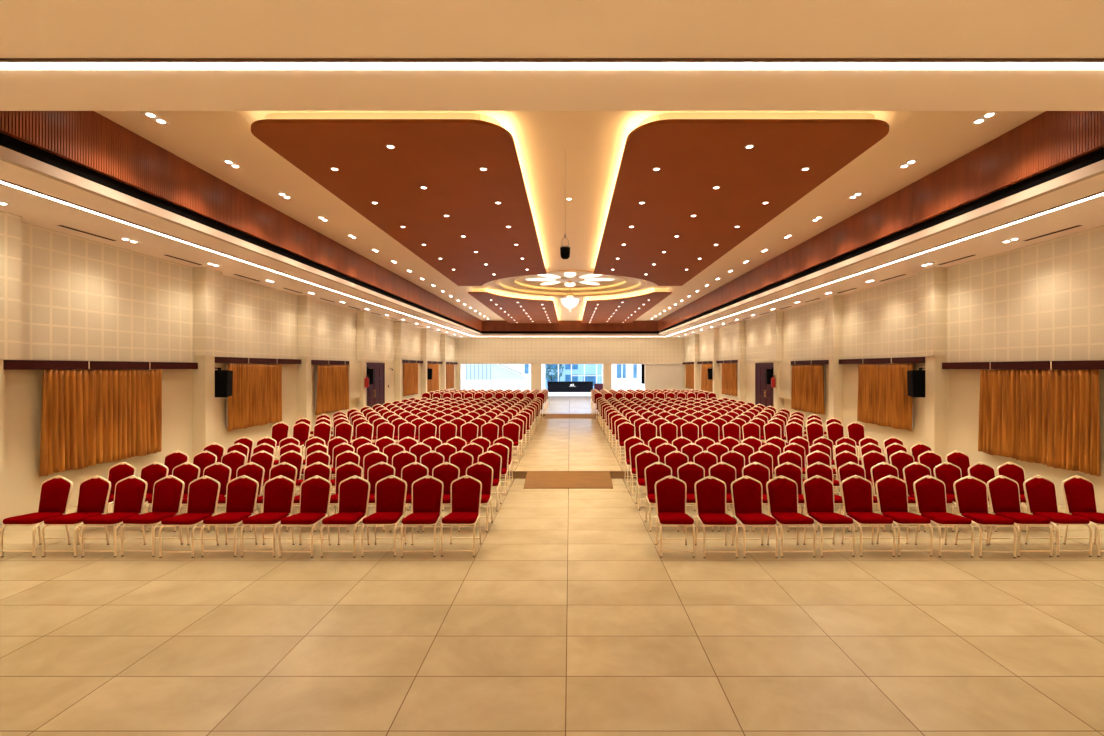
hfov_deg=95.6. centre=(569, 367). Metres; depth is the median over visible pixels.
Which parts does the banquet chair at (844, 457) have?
frame, backrest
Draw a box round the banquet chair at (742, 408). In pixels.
[735,406,746,411]
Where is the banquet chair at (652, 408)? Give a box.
[648,406,657,411]
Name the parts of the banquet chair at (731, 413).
backrest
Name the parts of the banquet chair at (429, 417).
backrest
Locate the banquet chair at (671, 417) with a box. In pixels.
[665,414,679,422]
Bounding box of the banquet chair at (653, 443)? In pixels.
[648,437,667,453]
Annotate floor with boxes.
[0,392,1103,735]
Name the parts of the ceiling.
panel, brown panel, panel, brown panel, brown panel, panel, brown panel, panel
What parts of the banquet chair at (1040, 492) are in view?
leg, frame, backrest, seat, seat frame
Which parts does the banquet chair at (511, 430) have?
backrest, frame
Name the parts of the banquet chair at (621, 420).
backrest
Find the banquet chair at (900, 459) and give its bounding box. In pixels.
[889,450,916,508]
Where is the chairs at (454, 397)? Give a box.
[383,389,754,423]
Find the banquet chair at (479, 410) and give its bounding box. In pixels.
[474,408,485,414]
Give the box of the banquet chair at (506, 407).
[499,404,508,409]
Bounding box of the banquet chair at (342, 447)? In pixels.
[331,443,354,492]
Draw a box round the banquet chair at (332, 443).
[328,436,347,476]
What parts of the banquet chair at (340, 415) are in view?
backrest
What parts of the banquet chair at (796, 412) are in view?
backrest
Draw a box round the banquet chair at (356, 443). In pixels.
[352,437,371,477]
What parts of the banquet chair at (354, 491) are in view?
leg, seat frame, seat, backrest, frame, leg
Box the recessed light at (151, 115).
[141,112,170,123]
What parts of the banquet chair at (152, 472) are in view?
seat, backrest, frame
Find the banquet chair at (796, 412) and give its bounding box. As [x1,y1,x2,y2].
[790,411,805,435]
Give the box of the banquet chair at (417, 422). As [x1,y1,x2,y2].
[411,418,426,439]
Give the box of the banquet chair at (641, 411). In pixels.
[637,408,648,415]
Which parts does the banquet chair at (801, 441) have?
backrest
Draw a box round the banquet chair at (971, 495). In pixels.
[953,476,1016,557]
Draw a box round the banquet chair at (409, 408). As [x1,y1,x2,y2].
[404,406,415,411]
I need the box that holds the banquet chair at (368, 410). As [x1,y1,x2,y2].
[362,408,374,416]
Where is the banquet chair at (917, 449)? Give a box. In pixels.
[910,443,931,461]
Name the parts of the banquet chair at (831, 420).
backrest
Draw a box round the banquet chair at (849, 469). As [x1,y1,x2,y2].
[838,462,884,531]
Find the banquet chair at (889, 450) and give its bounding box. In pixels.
[885,443,906,463]
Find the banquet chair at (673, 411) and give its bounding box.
[668,408,679,414]
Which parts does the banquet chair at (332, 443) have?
backrest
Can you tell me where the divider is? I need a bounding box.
[641,364,682,389]
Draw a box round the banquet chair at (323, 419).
[309,417,330,438]
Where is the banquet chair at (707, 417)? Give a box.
[700,414,719,441]
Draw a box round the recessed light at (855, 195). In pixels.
[847,193,862,198]
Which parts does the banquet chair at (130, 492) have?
seat frame, seat, backrest, frame, leg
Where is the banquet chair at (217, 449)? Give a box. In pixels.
[203,443,224,462]
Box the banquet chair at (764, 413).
[757,411,770,442]
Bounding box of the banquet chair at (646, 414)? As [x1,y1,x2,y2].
[642,411,654,419]
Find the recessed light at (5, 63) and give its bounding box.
[0,58,1103,69]
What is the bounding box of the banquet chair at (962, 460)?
[945,450,989,506]
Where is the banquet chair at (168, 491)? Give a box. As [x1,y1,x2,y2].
[120,475,184,556]
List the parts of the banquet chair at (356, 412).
backrest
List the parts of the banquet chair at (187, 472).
seat, backrest, frame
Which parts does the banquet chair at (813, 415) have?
backrest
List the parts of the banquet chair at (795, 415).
backrest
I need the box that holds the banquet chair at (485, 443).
[470,436,489,452]
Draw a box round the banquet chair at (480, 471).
[458,462,492,531]
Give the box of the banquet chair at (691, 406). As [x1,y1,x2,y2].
[685,404,694,408]
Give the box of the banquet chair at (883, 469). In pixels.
[871,462,919,531]
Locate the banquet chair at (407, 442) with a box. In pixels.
[398,437,417,451]
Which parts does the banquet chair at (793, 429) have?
frame, backrest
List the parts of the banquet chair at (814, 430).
backrest, frame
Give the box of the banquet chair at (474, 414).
[467,411,479,418]
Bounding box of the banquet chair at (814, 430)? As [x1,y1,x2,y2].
[806,422,834,455]
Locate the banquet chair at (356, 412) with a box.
[349,411,363,441]
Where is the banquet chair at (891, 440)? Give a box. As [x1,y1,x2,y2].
[883,437,903,455]
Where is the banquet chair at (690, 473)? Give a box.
[677,462,713,531]
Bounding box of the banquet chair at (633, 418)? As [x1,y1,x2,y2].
[629,414,643,424]
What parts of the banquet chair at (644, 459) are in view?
seat, backrest, frame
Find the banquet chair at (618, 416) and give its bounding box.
[611,414,625,448]
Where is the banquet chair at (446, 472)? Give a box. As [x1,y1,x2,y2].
[422,462,459,531]
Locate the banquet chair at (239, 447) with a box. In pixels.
[227,443,248,463]
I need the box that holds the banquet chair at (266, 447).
[253,443,274,486]
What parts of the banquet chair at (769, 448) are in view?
backrest, frame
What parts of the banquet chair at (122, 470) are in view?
seat, backrest, frame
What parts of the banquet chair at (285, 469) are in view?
seat, backrest, frame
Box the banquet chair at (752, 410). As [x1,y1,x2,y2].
[747,408,758,415]
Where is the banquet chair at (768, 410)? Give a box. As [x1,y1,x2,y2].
[763,408,774,417]
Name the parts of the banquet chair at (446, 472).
backrest, frame, seat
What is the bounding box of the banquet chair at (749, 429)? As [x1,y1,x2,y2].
[742,422,764,444]
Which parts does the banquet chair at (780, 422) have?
backrest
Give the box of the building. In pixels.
[465,364,528,379]
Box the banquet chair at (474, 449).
[462,443,483,463]
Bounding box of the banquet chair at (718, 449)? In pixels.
[707,443,728,462]
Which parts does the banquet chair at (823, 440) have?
backrest, frame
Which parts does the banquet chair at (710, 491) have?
leg, frame, backrest, seat, seat frame, leg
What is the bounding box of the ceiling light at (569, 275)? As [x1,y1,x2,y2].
[526,272,613,311]
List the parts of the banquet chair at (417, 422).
backrest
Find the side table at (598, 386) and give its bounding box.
[594,383,602,391]
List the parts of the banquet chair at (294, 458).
backrest, frame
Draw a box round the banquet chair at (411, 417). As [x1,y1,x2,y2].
[405,414,419,422]
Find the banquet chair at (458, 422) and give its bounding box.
[450,418,465,437]
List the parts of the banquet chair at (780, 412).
backrest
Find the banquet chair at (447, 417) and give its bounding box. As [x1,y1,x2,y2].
[441,414,454,421]
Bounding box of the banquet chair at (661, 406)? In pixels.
[658,404,667,408]
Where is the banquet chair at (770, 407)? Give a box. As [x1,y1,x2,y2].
[764,406,776,412]
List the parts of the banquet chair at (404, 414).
backrest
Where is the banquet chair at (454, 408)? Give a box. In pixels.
[449,406,460,410]
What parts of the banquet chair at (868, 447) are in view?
backrest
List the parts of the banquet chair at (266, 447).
backrest, frame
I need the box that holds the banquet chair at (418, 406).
[414,404,424,408]
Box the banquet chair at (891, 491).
[875,475,932,556]
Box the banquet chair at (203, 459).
[182,451,216,506]
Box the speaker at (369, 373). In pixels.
[366,370,372,383]
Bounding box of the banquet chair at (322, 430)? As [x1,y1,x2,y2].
[303,422,331,459]
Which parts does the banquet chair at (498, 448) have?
backrest, frame, seat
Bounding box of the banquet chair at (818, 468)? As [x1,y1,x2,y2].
[805,462,850,531]
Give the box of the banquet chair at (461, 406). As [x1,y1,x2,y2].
[457,404,466,408]
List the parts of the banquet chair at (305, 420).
backrest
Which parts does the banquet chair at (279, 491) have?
seat frame, leg, seat, backrest, frame, leg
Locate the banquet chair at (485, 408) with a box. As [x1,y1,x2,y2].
[481,406,490,411]
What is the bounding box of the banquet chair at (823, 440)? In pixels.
[813,436,834,478]
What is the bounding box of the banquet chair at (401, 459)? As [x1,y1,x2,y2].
[392,451,416,510]
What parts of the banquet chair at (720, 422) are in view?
backrest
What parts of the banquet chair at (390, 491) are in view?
leg, seat frame, seat, backrest, frame, leg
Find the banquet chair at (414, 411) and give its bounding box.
[410,408,421,414]
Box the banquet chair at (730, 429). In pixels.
[722,422,741,442]
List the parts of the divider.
edge frame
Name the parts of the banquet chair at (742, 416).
backrest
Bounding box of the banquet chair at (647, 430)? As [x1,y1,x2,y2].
[639,422,656,445]
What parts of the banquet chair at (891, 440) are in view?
backrest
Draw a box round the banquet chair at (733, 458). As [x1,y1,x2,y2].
[721,450,744,510]
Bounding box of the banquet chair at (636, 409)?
[633,406,643,411]
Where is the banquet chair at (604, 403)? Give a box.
[600,402,610,425]
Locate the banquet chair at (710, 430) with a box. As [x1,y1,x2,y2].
[701,422,718,442]
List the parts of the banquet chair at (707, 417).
backrest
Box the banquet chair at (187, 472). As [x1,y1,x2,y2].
[146,462,199,531]
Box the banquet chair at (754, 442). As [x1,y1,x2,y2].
[742,436,761,452]
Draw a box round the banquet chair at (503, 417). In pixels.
[495,414,508,423]
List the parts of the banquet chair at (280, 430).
backrest, frame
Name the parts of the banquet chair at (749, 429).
frame, backrest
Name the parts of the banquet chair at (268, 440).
backrest, frame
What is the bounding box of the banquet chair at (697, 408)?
[692,406,702,410]
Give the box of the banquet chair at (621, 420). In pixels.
[614,418,630,455]
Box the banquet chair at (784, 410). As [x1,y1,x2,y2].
[777,408,789,419]
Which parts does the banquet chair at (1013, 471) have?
frame, backrest, seat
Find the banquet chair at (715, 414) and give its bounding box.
[708,411,721,418]
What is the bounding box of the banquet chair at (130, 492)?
[81,475,147,556]
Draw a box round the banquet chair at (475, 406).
[471,404,480,408]
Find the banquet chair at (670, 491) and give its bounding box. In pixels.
[655,475,694,557]
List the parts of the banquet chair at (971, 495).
leg, frame, backrest, seat, leg, seat frame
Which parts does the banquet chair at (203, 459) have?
backrest, frame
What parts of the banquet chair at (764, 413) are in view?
backrest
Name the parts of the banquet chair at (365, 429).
backrest, frame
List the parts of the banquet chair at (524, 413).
backrest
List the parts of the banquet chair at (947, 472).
frame, backrest, seat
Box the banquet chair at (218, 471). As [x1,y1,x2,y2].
[180,462,230,531]
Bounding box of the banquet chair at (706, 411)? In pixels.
[700,408,711,413]
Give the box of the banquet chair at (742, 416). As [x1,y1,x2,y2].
[736,414,750,441]
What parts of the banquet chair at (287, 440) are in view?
backrest, frame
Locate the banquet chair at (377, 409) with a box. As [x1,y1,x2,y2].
[375,406,386,411]
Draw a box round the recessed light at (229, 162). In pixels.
[221,160,242,167]
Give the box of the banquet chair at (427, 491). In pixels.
[401,475,443,557]
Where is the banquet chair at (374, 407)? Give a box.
[372,404,382,409]
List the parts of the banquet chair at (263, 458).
backrest, frame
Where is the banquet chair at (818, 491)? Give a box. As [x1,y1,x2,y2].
[802,475,854,556]
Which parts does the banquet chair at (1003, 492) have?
leg, frame, backrest, seat, seat frame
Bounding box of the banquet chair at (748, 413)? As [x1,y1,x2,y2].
[742,411,754,419]
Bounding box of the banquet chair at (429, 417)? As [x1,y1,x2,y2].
[417,414,436,440]
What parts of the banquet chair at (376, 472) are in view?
seat, backrest, frame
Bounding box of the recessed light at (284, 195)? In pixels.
[277,193,292,198]
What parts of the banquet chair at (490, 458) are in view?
backrest, frame, seat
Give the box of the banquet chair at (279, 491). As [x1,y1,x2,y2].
[240,475,295,556]
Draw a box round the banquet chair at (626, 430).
[618,422,634,463]
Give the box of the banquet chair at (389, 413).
[383,411,395,419]
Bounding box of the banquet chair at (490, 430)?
[481,422,498,445]
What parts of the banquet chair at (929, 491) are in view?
leg, frame, backrest, leg, seat, seat frame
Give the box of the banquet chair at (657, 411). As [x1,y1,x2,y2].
[653,408,664,414]
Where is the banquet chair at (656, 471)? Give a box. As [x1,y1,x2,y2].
[645,462,678,531]
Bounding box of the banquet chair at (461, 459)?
[442,450,472,510]
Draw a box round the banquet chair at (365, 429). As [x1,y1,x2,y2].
[348,422,373,445]
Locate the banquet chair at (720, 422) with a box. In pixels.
[711,417,726,439]
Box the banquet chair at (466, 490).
[441,475,481,556]
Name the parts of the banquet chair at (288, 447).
backrest, frame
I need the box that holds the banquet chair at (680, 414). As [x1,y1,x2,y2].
[675,411,687,417]
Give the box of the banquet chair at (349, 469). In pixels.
[319,462,362,531]
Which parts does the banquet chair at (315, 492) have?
seat frame, leg, seat, backrest, frame, leg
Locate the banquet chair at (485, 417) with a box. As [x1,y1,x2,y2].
[477,414,490,422]
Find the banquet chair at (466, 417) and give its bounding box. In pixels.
[459,414,473,422]
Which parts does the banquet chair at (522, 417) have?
backrest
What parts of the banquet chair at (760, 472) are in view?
backrest, frame, seat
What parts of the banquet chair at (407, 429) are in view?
backrest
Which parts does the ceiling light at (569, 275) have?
chandelier, lamp shade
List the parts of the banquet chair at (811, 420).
backrest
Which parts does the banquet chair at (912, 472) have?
frame, backrest, seat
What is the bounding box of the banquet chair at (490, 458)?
[478,451,501,510]
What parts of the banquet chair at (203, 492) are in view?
seat frame, seat, leg, backrest, frame, leg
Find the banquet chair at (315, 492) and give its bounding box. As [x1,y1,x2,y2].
[278,476,331,557]
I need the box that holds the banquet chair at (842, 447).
[834,443,856,489]
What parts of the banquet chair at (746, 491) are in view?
leg, backrest, frame, seat, seat frame, leg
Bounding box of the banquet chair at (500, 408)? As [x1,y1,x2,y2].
[493,406,504,411]
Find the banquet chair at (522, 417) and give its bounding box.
[512,414,526,448]
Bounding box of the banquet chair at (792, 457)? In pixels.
[778,450,805,506]
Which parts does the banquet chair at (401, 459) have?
backrest, frame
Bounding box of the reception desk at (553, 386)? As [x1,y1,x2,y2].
[547,381,593,391]
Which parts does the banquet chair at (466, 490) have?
leg, seat frame, seat, backrest, frame, leg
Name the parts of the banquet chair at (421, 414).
backrest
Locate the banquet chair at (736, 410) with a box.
[731,408,742,414]
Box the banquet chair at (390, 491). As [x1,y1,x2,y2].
[361,475,406,556]
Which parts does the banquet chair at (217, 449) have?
frame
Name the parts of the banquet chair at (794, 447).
backrest, frame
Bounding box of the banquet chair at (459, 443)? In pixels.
[446,436,466,451]
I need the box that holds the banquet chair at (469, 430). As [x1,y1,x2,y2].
[461,422,477,444]
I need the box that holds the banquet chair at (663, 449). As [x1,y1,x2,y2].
[655,443,676,463]
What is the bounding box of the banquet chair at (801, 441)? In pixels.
[789,436,808,476]
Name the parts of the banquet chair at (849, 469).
backrest, frame, seat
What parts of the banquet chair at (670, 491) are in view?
leg, backrest, frame, seat, seat frame, leg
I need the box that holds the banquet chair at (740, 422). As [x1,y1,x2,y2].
[730,418,745,440]
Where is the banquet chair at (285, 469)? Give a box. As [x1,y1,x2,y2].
[250,462,296,531]
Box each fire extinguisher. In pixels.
[364,376,369,386]
[771,376,775,386]
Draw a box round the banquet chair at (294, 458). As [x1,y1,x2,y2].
[262,450,302,509]
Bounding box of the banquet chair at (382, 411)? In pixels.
[378,408,389,416]
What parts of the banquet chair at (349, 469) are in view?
seat, backrest, frame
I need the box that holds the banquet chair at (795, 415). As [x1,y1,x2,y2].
[789,414,806,434]
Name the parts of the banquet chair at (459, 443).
frame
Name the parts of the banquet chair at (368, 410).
backrest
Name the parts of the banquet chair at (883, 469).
backrest, frame, seat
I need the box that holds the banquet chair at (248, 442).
[233,436,253,460]
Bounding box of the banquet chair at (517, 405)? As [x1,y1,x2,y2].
[511,404,522,410]
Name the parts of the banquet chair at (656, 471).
leg, seat, backrest, frame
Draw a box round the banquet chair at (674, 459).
[664,450,695,510]
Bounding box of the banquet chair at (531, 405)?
[525,404,536,423]
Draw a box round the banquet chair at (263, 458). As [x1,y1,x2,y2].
[250,450,273,510]
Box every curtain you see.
[39,370,161,475]
[227,363,281,430]
[315,365,348,414]
[403,363,417,395]
[427,364,438,391]
[446,364,453,388]
[686,364,693,388]
[701,364,712,391]
[722,363,737,395]
[791,365,824,414]
[857,363,912,430]
[978,370,1100,475]
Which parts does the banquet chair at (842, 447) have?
backrest, frame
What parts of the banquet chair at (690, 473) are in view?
seat, frame, backrest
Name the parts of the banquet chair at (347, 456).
backrest, frame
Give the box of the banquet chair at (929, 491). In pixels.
[913,475,973,556]
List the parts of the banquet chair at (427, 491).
leg, seat frame, seat, backrest, frame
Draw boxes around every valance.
[3,360,197,369]
[215,357,300,363]
[311,360,348,364]
[402,360,422,362]
[427,361,442,363]
[697,361,712,363]
[717,360,737,362]
[791,360,828,364]
[839,357,924,363]
[942,360,1103,369]
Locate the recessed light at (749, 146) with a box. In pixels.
[745,144,753,148]
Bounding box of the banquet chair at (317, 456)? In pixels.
[292,450,329,509]
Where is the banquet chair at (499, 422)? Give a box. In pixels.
[489,417,504,437]
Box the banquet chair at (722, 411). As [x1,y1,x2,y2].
[716,408,727,414]
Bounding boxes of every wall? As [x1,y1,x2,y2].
[0,211,455,528]
[455,337,684,391]
[461,364,643,390]
[684,226,1103,512]
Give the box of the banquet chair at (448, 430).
[439,422,456,443]
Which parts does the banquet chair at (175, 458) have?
backrest, frame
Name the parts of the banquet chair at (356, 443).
backrest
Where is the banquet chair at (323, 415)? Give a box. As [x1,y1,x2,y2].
[310,414,330,434]
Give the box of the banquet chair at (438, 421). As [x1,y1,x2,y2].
[431,418,446,438]
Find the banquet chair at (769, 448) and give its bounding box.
[759,443,780,474]
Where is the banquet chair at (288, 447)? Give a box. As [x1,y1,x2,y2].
[279,443,301,489]
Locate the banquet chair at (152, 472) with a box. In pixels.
[112,462,168,531]
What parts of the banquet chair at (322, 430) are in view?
backrest, frame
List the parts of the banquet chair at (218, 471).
seat, backrest, frame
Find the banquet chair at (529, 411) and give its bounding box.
[520,408,532,436]
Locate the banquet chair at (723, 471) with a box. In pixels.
[709,462,746,531]
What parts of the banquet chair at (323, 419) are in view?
backrest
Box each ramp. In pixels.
[523,471,612,488]
[544,414,595,417]
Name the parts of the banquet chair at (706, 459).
frame, backrest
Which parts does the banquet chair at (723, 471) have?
backrest, frame, seat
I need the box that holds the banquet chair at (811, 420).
[806,418,826,437]
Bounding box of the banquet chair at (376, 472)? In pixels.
[355,462,394,531]
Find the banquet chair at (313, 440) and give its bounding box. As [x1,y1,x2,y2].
[302,436,324,467]
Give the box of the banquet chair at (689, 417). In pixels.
[682,414,696,421]
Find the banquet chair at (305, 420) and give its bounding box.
[291,418,310,454]
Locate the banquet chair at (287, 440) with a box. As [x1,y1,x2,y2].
[273,437,299,465]
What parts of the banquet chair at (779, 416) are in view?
backrest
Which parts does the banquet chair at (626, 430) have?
backrest, frame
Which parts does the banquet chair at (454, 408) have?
backrest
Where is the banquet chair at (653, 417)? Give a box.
[648,414,661,422]
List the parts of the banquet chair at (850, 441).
backrest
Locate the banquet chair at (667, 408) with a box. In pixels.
[663,406,672,411]
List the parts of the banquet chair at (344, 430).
backrest, frame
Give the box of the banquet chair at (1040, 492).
[1023,475,1092,556]
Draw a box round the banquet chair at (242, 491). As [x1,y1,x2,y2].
[201,475,258,556]
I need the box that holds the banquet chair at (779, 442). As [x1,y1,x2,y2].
[765,437,785,477]
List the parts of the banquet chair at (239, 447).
backrest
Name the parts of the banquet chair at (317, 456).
seat, backrest, frame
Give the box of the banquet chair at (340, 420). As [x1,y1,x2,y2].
[330,418,349,439]
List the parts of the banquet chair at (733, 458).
backrest, frame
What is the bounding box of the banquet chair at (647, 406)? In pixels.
[644,404,653,409]
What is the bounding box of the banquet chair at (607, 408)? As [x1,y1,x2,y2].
[604,406,616,434]
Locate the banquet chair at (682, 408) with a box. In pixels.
[677,406,688,410]
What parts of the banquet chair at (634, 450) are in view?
backrest, frame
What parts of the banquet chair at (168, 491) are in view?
seat frame, seat, backrest, frame, leg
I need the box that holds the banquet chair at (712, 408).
[707,406,717,410]
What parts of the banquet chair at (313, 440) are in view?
backrest, frame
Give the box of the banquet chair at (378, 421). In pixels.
[372,417,388,442]
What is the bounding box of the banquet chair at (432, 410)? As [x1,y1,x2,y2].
[426,408,437,414]
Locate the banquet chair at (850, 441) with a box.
[836,437,861,465]
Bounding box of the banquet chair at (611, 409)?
[606,408,618,436]
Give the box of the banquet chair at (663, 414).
[658,411,670,418]
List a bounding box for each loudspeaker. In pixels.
[215,368,232,396]
[366,367,374,383]
[427,368,431,379]
[708,368,712,379]
[765,367,773,383]
[907,368,924,396]
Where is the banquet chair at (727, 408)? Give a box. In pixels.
[722,406,732,411]
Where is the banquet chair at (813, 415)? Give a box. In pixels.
[807,414,826,434]
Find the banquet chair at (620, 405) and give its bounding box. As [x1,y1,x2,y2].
[616,404,625,410]
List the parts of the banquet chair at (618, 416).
backrest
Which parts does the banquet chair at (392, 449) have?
frame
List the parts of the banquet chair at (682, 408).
backrest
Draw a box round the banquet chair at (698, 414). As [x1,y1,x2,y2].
[692,411,704,417]
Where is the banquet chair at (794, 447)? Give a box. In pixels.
[783,443,805,478]
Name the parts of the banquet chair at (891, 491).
leg, frame, backrest, seat, leg, seat frame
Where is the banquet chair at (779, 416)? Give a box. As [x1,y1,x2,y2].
[771,414,786,442]
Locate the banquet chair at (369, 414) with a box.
[366,411,379,442]
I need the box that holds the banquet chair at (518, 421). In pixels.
[508,418,523,455]
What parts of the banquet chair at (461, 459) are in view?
backrest, frame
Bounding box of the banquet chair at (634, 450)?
[629,443,650,495]
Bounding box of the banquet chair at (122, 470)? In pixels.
[79,462,135,531]
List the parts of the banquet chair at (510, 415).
backrest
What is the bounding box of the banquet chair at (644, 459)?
[635,450,658,510]
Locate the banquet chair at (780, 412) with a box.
[774,411,787,441]
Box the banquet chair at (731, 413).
[726,411,740,441]
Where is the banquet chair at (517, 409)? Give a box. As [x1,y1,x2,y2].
[508,406,519,412]
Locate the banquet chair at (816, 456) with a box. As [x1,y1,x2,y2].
[806,450,843,510]
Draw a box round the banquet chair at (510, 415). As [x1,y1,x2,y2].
[499,411,512,419]
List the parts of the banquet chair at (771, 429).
frame, backrest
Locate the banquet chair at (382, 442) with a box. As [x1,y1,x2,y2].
[375,436,394,452]
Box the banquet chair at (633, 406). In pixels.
[630,404,639,409]
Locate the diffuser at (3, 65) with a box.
[0,62,1103,69]
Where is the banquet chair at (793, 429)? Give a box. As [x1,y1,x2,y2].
[785,422,811,446]
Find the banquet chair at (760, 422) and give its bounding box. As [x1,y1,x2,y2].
[749,418,764,439]
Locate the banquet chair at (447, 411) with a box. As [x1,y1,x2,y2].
[442,408,453,413]
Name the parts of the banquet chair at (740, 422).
backrest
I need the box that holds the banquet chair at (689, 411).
[684,408,695,414]
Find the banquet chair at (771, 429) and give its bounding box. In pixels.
[763,422,788,445]
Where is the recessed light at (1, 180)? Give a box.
[0,179,474,336]
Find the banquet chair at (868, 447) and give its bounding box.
[860,443,881,466]
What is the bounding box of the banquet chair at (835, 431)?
[826,422,843,446]
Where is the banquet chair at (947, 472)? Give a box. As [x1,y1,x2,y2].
[933,462,986,531]
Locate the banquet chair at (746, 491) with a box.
[731,476,777,557]
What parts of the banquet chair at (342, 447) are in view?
backrest, frame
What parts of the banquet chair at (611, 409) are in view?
backrest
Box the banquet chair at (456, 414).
[450,411,462,417]
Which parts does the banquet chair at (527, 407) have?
backrest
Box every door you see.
[366,363,384,407]
[755,363,773,407]
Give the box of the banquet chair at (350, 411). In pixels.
[347,408,359,419]
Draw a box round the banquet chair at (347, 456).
[329,450,359,506]
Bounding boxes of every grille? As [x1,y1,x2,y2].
[215,372,226,395]
[767,370,773,383]
[913,372,924,395]
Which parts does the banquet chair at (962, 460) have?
frame, backrest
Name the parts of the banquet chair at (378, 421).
backrest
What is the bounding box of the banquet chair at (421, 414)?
[417,411,429,441]
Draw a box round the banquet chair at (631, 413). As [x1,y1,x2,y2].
[626,411,639,419]
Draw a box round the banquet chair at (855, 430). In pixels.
[847,422,864,458]
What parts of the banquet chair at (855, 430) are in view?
backrest, frame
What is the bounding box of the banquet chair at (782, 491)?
[766,475,815,557]
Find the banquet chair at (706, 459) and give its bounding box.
[693,451,726,510]
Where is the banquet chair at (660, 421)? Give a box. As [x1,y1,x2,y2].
[653,418,668,436]
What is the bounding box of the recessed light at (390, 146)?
[386,144,394,148]
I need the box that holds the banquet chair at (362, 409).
[360,406,371,412]
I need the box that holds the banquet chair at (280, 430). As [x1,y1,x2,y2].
[271,422,289,459]
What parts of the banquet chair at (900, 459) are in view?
frame, backrest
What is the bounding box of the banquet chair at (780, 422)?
[768,418,785,440]
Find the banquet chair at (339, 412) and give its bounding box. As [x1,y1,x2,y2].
[331,411,346,430]
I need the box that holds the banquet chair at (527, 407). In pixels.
[523,406,534,433]
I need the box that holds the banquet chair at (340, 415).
[331,414,347,435]
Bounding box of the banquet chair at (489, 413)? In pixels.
[484,411,496,418]
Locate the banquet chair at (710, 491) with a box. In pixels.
[694,476,737,557]
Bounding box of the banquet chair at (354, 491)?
[320,475,369,557]
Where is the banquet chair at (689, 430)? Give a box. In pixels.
[681,422,698,443]
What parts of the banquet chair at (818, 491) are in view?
leg, frame, backrest, seat, leg, seat frame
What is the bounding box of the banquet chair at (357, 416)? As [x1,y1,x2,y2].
[351,414,365,434]
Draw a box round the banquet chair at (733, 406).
[728,404,737,408]
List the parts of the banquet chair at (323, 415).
backrest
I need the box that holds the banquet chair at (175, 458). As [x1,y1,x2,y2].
[144,450,188,506]
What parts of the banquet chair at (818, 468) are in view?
frame, backrest, seat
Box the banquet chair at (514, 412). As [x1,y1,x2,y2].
[505,408,516,415]
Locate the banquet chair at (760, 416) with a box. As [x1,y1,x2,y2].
[753,414,767,423]
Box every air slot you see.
[57,225,115,240]
[165,255,201,264]
[938,255,974,264]
[1024,225,1082,240]
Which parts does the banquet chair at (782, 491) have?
leg, frame, backrest, seat, seat frame, leg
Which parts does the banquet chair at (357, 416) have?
backrest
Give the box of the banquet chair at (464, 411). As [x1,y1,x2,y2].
[458,408,469,414]
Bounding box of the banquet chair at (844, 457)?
[834,450,872,494]
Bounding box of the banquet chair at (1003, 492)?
[987,475,1052,556]
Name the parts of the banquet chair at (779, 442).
backrest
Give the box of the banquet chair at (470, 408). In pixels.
[464,406,475,411]
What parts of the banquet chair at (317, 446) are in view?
backrest, frame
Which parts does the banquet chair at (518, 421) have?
backrest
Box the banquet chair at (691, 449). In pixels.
[681,443,702,461]
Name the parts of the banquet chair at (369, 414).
backrest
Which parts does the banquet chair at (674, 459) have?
frame, backrest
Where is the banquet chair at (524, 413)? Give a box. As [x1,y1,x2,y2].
[516,411,529,443]
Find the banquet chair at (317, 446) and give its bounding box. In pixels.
[295,443,327,492]
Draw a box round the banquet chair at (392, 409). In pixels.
[390,406,400,411]
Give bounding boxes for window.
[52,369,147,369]
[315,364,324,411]
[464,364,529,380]
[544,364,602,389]
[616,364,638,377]
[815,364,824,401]
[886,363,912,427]
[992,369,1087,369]
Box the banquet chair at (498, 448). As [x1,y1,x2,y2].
[487,443,508,495]
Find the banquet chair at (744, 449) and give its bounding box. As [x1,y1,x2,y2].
[732,443,753,465]
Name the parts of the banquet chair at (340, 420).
backrest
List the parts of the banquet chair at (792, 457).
backrest, frame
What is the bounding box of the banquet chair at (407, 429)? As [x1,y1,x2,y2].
[395,422,415,443]
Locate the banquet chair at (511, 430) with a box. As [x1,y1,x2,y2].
[502,422,519,462]
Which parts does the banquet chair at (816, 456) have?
backrest, frame, seat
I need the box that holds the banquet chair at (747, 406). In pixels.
[741,404,750,409]
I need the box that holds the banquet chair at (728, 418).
[719,414,732,422]
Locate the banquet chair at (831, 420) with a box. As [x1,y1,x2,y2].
[826,418,845,436]
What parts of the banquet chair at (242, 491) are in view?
seat frame, leg, seat, backrest, frame, leg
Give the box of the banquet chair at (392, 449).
[383,443,404,464]
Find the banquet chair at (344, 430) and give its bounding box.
[326,422,352,446]
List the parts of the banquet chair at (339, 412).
backrest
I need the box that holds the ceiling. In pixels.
[0,0,1103,337]
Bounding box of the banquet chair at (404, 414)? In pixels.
[395,411,411,441]
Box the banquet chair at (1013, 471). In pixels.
[997,462,1053,531]
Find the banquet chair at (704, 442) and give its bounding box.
[695,437,714,450]
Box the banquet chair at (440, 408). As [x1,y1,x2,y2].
[435,406,445,410]
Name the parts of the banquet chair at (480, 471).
backrest, frame, seat, leg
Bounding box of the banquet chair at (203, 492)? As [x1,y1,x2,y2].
[159,476,219,557]
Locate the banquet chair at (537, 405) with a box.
[529,402,538,426]
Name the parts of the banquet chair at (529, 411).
backrest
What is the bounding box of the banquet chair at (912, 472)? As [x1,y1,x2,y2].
[903,462,954,531]
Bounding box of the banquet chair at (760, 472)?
[742,462,780,531]
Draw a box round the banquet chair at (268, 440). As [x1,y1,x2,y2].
[247,436,276,462]
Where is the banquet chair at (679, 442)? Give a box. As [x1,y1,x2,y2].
[672,437,691,451]
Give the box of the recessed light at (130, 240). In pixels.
[119,238,140,242]

